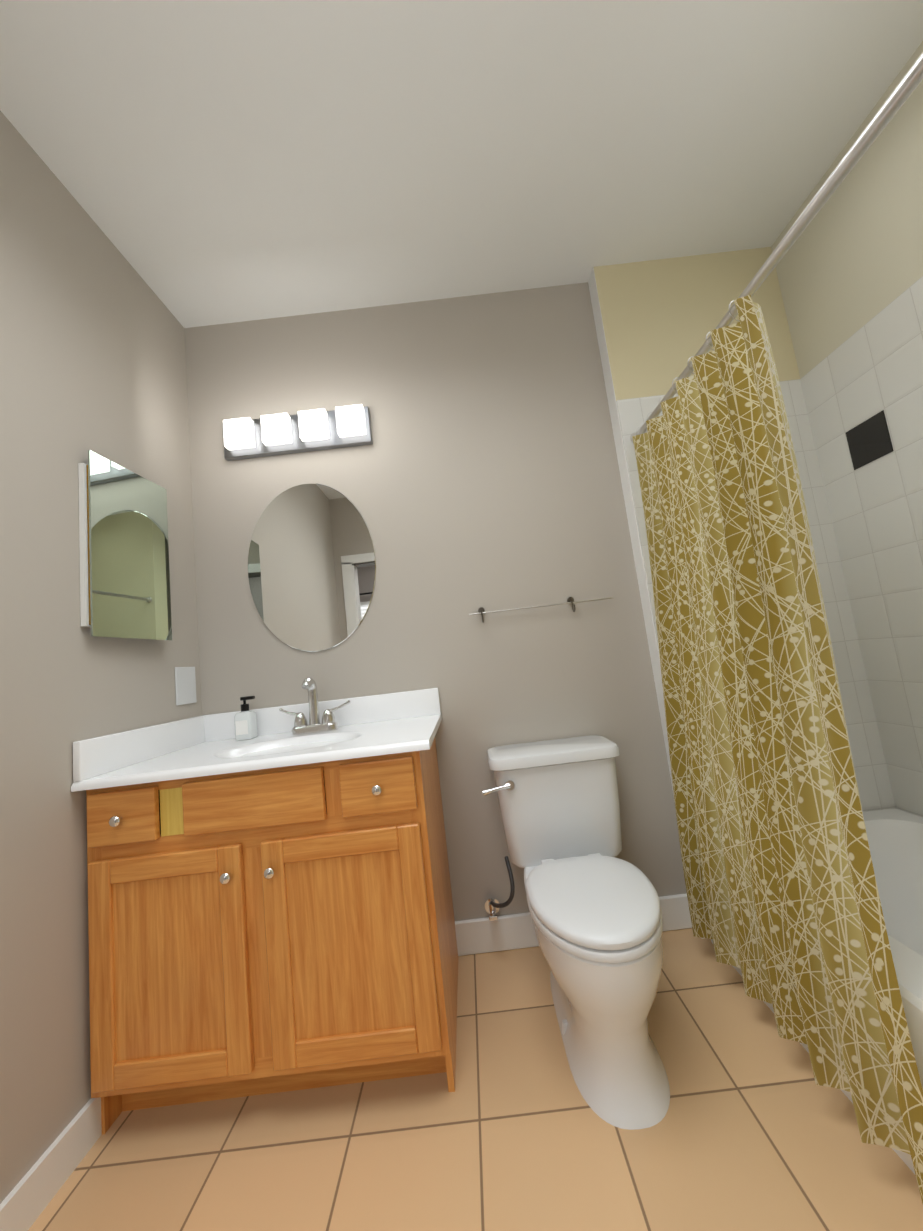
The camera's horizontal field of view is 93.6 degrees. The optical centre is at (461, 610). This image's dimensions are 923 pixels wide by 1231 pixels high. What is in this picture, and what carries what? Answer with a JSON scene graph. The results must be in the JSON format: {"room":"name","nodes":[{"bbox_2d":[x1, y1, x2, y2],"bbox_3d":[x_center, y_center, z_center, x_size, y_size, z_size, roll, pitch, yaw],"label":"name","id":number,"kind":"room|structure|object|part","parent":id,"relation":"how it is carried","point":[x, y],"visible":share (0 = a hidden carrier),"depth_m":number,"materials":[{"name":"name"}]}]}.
{"room":"bathroom","nodes":[
{"label":"bathroom","id":0,"kind":"room"},
{"bbox_2d":[0,111,201,1203],"bbox_3d":[-1.124,-0.053,0.672,0.100,2.650,2.170,-7,-7,0],"label":"wall","id":1,"kind":"structure","parent":0,"point":[92,347],"depth_m":1.15,"materials":[{"name":"paint"}]},
{"bbox_2d":[0,1097,101,1230],"bbox_3d":[-0.919,1.207,0.577,0.014,0.095,2.036,-7,-7,0],"label":"baseboard","id":2,"kind":"structure","parent":1,"relation":"attached to","point":[29,1197],"depth_m":0.96,"materials":[{"name":"paint"}]},
{"bbox_2d":[78,450,171,640],"bbox_3d":[-1.066,-0.182,1.396,0.049,0.552,0.320,-7,-7,0],"label":"medicine cabinet","id":3,"kind":"object","parent":1,"relation":"attached to","point":[124,562],"visible":0.98,"depth_m":1.35,"materials":[{"name":"metal"}]},
{"bbox_2d":[175,667,196,704],"bbox_3d":[-1.035,0.281,1.626,0.005,0.138,0.115,-7,-7,0],"label":"electrical outlet plate","id":4,"kind":"object","parent":1,"relation":"attached to","point":[185,682],"visible":1,"depth_m":1.62,"materials":[{"name":"white plastic"}]},
{"bbox_2d":[184,282,686,920],"bbox_3d":[-0.224,-0.025,1.813,1.890,2.650,0.120,-7,-7,0],"label":"wall","id":5,"kind":"structure","parent":0,"point":[482,470],"depth_m":1.78,"materials":[{"name":"paint"}]},
{"bbox_2d":[223,404,372,460],"bbox_3d":[-0.691,-0.748,1.804,0.618,0.160,0.070,-7,-7,0],"label":"wall sconce","id":6,"kind":"object","parent":5,"relation":"attached to","point":[299,432],"visible":1,"depth_m":1.78,"materials":[{"name":"white glass"}]},
{"bbox_3d":[-0.917,-0.730,1.787,0.112,0.116,0.038,-7,-7,0],"label":"glass","id":7,"kind":"part","parent":6,"relation":"part of","materials":[{"name":"white glass"}]},
{"bbox_3d":[-0.764,-0.748,1.788,0.112,0.116,0.038,-7,-7,0],"label":"glass","id":8,"kind":"part","parent":6,"relation":"part of","materials":[{"name":"white glass"}]},
{"bbox_3d":[-0.611,-0.766,1.788,0.112,0.116,0.038,-7,-7,0],"label":"glass","id":9,"kind":"part","parent":6,"relation":"part of","materials":[{"name":"white glass"}]},
{"bbox_3d":[-0.457,-0.784,1.789,0.112,0.116,0.038,-7,-7,0],"label":"glass","id":10,"kind":"part","parent":6,"relation":"part of","materials":[{"name":"white glass"}]},
{"bbox_2d":[248,483,375,651],"bbox_3d":[-0.612,-0.184,1.770,0.524,0.704,0.006,-7,-7,0],"label":"oval mirror","id":11,"kind":"object","parent":5,"relation":"attached to","point":[311,567],"visible":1,"depth_m":1.77,"materials":[{"name":"clear glass"}]},
{"bbox_2d":[199,687,440,742],"bbox_3d":[-0.551,0.407,1.692,0.936,0.103,0.021,-7,-7,0],"label":"backsplash","id":12,"kind":"structure","parent":5,"relation":"attached to","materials":[{"name":"stone"}]},
{"bbox_2d":[469,597,612,622],"bbox_3d":[0.316,-0.011,1.717,0.576,0.065,0.054,-7,-7,0],"label":"towel bar","id":13,"kind":"object","parent":5,"relation":"attached to","point":[570,600],"visible":0.96,"depth_m":1.72,"materials":[{"name":"silver metal"}]},
{"bbox_2d":[455,893,691,955],"bbox_3d":[-0.029,1.212,1.599,1.788,0.115,0.016,-7,-7,0],"label":"baseboard","id":14,"kind":"structure","parent":5,"relation":"attached to","point":[501,933],"depth_m":1.59,"materials":[{"name":"paint"}]},
{"bbox_2d":[0,0,922,327],"bbox_3d":[0.035,-1.548,0.885,2.750,0.080,2.270,-7,-7,0],"label":"ceiling","id":15,"kind":"structure","parent":0,"point":[210,162],"depth_m":1.31,"materials":[{"name":"paint"}]},
{"bbox_2d":[28,928,922,1230],"bbox_3d":[0.351,1.146,0.569,2.750,0.080,2.270,-7,-7,0],"label":"floor","id":16,"kind":"structure","parent":0,"point":[756,1128],"depth_m":0.96,"materials":[{"name":"tile"}]},
{"bbox_2d":[71,677,457,1134],"bbox_3d":[-0.509,0.757,1.369,0.936,1.072,0.580,-7,-7,0],"label":"bathroom vanity","id":17,"kind":"object","parent":16,"relation":"on","point":[270,908],"visible":1,"depth_m":1.12,"materials":[{"name":"brown wood"}]},
{"bbox_3d":[-0.910,0.918,1.101,0.058,0.535,0.020,-7,-7,0],"label":"door","id":18,"kind":"part","parent":17,"relation":"part of","materials":[{"name":"brown wood"}]},
{"bbox_3d":[-0.893,0.543,1.114,0.028,0.028,0.016,-7,-7,0],"label":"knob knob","id":19,"kind":"part","parent":17,"relation":"part of","materials":[{"name":"silver metal"}]},
{"bbox_3d":[-0.893,0.544,1.127,0.010,0.010,0.014,-7,-7,0],"label":"knob stem","id":20,"kind":"part","parent":17,"relation":"part of","materials":[{"name":"silver metal"}]},
{"bbox_3d":[-0.893,0.544,1.144,0.180,0.134,0.020,-7,-7,0],"label":"drawer","id":21,"kind":"part","parent":17,"relation":"part of","materials":[{"name":"brown wood"}]},
{"bbox_3d":[-0.771,0.663,1.129,0.279,0.058,0.020,-7,-7,0],"label":"door","id":22,"kind":"part","parent":17,"relation":"part of","materials":[{"name":"brown wood"}]},
{"bbox_3d":[-0.715,1.133,1.074,0.279,0.058,0.020,-7,-7,0],"label":"door","id":23,"kind":"part","parent":17,"relation":"part of","materials":[{"name":"brown wood"}]},
{"bbox_3d":[-0.599,0.678,1.095,0.028,0.028,0.016,-7,-7,0],"label":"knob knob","id":24,"kind":"part","parent":17,"relation":"part of","materials":[{"name":"silver metal"}]},
{"bbox_3d":[-0.599,0.680,1.108,0.010,0.010,0.014,-7,-7,0],"label":"knob stem","id":25,"kind":"part","parent":17,"relation":"part of","materials":[{"name":"silver metal"}]},
{"bbox_3d":[-0.576,0.879,1.102,0.058,0.535,0.020,-7,-7,0],"label":"door","id":26,"kind":"part","parent":17,"relation":"part of","materials":[{"name":"brown wood"}]},
{"bbox_3d":[-0.560,0.438,1.173,0.819,0.030,0.020,-7,-7,0],"label":"frame rail","id":27,"kind":"part","parent":17,"relation":"part of","materials":[{"name":"brown wood"}]},
{"bbox_2d":[71,713,441,793],"bbox_3d":[-0.540,0.487,1.404,0.936,0.125,0.573,-7,-7,0],"label":"countertop","id":28,"kind":"structure","parent":17,"relation":"on","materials":[{"name":"stone"}]},
{"bbox_2d":[234,696,257,740],"bbox_3d":[-0.809,0.401,1.625,0.067,0.155,0.061,-7,-7,0],"label":"soap bottle","id":29,"kind":"object","parent":28,"relation":"on","point":[245,722],"visible":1,"depth_m":1.60,"materials":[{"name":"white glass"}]},
{"bbox_2d":[279,677,350,735],"bbox_3d":[-0.548,0.344,1.579,0.268,0.199,0.102,-7,-7,0],"label":"faucet","id":30,"kind":"object","parent":28,"relation":"on","point":[315,727],"depth_m":1.58,"materials":[{"name":"silver metal"}]},
{"bbox_3d":[-0.541,0.597,1.155,0.819,0.055,0.020,-7,-7,0],"label":"frame rail","id":31,"kind":"part","parent":17,"relation":"part of","materials":[{"name":"brown wood"}]},
{"bbox_3d":[-0.488,0.665,1.096,0.028,0.028,0.016,-7,-7,0],"label":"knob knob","id":32,"kind":"part","parent":17,"relation":"part of","materials":[{"name":"silver metal"}]},
{"bbox_3d":[-0.488,0.667,1.109,0.010,0.010,0.014,-7,-7,0],"label":"knob stem","id":33,"kind":"part","parent":17,"relation":"part of","materials":[{"name":"silver metal"}]},
{"bbox_3d":[-0.465,0.866,1.103,0.058,0.535,0.020,-7,-7,0],"label":"door","id":34,"kind":"part","parent":17,"relation":"part of","materials":[{"name":"brown wood"}]},
{"bbox_3d":[-0.314,0.610,1.131,0.300,0.058,0.020,-7,-7,0],"label":"door","id":35,"kind":"part","parent":17,"relation":"part of","materials":[{"name":"brown wood"}]},
{"bbox_3d":[-0.259,1.080,1.076,0.300,0.058,0.020,-7,-7,0],"label":"door","id":36,"kind":"part","parent":17,"relation":"part of","materials":[{"name":"brown wood"}]},
{"bbox_3d":[-0.220,0.464,1.117,0.028,0.028,0.016,-7,-7,0],"label":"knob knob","id":37,"kind":"part","parent":17,"relation":"part of","materials":[{"name":"silver metal"}]},
{"bbox_3d":[-0.221,0.466,1.147,0.197,0.134,0.020,-7,-7,0],"label":"drawer","id":38,"kind":"part","parent":17,"relation":"part of","materials":[{"name":"brown wood"}]},
{"bbox_3d":[-0.109,0.824,1.104,0.058,0.535,0.020,-7,-7,0],"label":"door","id":39,"kind":"part","parent":17,"relation":"part of","materials":[{"name":"brown wood"}]},
{"bbox_2d":[483,735,669,1129],"bbox_3d":[0.319,0.825,1.290,0.522,0.728,0.694,-7,-7,0],"label":"toilet","id":40,"kind":"object","parent":16,"relation":"on","point":[594,906],"visible":1,"depth_m":1.10,"materials":[{"name":"ceramic"}]},
{"bbox_3d":[0.113,1.084,1.532,0.032,0.016,0.020,-7,-7,0],"label":"supply handle","id":41,"kind":"part","parent":40,"relation":"part of","materials":[{"name":"silver metal"}]},
{"bbox_3d":[0.116,0.592,1.429,0.093,0.028,0.021,-7,-7,0],"label":"lever","id":42,"kind":"part","parent":40,"relation":"part of","materials":[{"name":"silver metal"}]},
{"bbox_3d":[0.318,0.509,1.560,0.449,0.043,0.232,-7,-7,0],"label":"tank lid","id":43,"kind":"part","parent":40,"relation":"part of","materials":[{"name":"ceramic"}]},
{"bbox_3d":[0.339,0.689,1.539,0.420,0.319,0.205,-7,-7,0],"label":"tank","id":44,"kind":"part","parent":40,"relation":"part of","materials":[{"name":"ceramic"}]},
{"bbox_3d":[0.348,0.756,1.157,0.338,0.032,0.412,-7,-7,0],"label":"seat lid","id":45,"kind":"part","parent":40,"relation":"part of","materials":[{"name":"white plastic"}]},
{"bbox_3d":[0.352,0.786,1.151,0.340,0.023,0.408,-7,-7,0],"label":"seat","id":46,"kind":"part","parent":40,"relation":"part of","materials":[{"name":"white plastic"}]},
{"bbox_3d":[0.376,0.994,1.238,0.328,0.368,0.616,-7,-7,0],"label":"bowl","id":47,"kind":"part","parent":40,"relation":"part of","materials":[{"name":"ceramic"}]},
{"bbox_2d":[711,808,922,1173],"bbox_3d":[1.212,0.846,0.803,0.745,0.365,1.486,-7,-7,0],"label":"bathtub","id":48,"kind":"object","parent":16,"relation":"on","point":[895,838],"visible":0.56,"depth_m":1.36,"materials":[{"name":"ceramic"}]},
{"bbox_2d":[588,267,674,801],"bbox_3d":[0.712,-0.145,1.720,0.002,2.650,0.075,-7,-7,0],"label":"wall","id":49,"kind":"structure","parent":0,"point":[634,534],"depth_m":1.75,"materials":[{"name":"paint"}]},
{"bbox_2d":[594,247,799,400],"bbox_3d":[1.141,-0.189,1.782,0.860,2.650,0.195,-7,-7,0],"label":"wall","id":50,"kind":"structure","parent":0,"point":[661,318],"depth_m":1.81,"materials":[{"name":"paint"}]},
{"bbox_2d":[616,379,895,811],"bbox_3d":[1.102,-0.057,1.664,0.751,1.702,0.009,-7,-7,0],"label":"wall tile","id":51,"kind":"structure","parent":50,"relation":"attached to","point":[873,779],"depth_m":1.66,"materials":[{"name":"white tile"}]},
{"bbox_2d":[771,41,922,378],"bbox_3d":[1.508,-0.365,0.646,0.100,2.650,2.095,-7,-7,0],"label":"wall","id":52,"kind":"structure","parent":0,"point":[849,264],"depth_m":1.46,"materials":[{"name":"paint"}]},
{"bbox_2d":[800,276,922,816],"bbox_3d":[1.473,-0.187,0.925,0.009,1.702,1.500,-7,-7,0],"label":"wall tiles","id":53,"kind":"structure","parent":52,"relation":"attached to","point":[873,366],"depth_m":1.50,"materials":[{"name":"white tile"}]},
{"bbox_2d":[846,410,893,469],"bbox_3d":[1.417,-0.590,1.509,0.002,0.146,0.146,-7,-7,0],"label":"wall tiles","id":54,"kind":"structure","parent":52,"relation":"attached to","point":[869,440],"depth_m":1.50,"materials":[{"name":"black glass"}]},
{"bbox_3d":[1.076,-0.374,0.133,0.760,2.650,0.125,-7,-7,0],"label":"wall","id":55,"kind":"structure","parent":0,"visible":0},
{"bbox_2d":[630,53,922,1202],"bbox_3d":[0.744,0.100,0.894,0.178,1.817,1.488,-7,-7,0],"label":"shower curtain","id":56,"kind":"object","parent":55,"relation":"attached to","point":[786,911],"visible":1,"depth_m":1.04,"materials":[{"name":"yellow fabric"}]},
{"bbox_3d":[0.695,-0.777,0.996,0.025,0.025,1.487,-7,-7,0],"label":"rod","id":57,"kind":"part","parent":56,"relation":"part of","materials":[{"name":"silver metal"}]}
]}

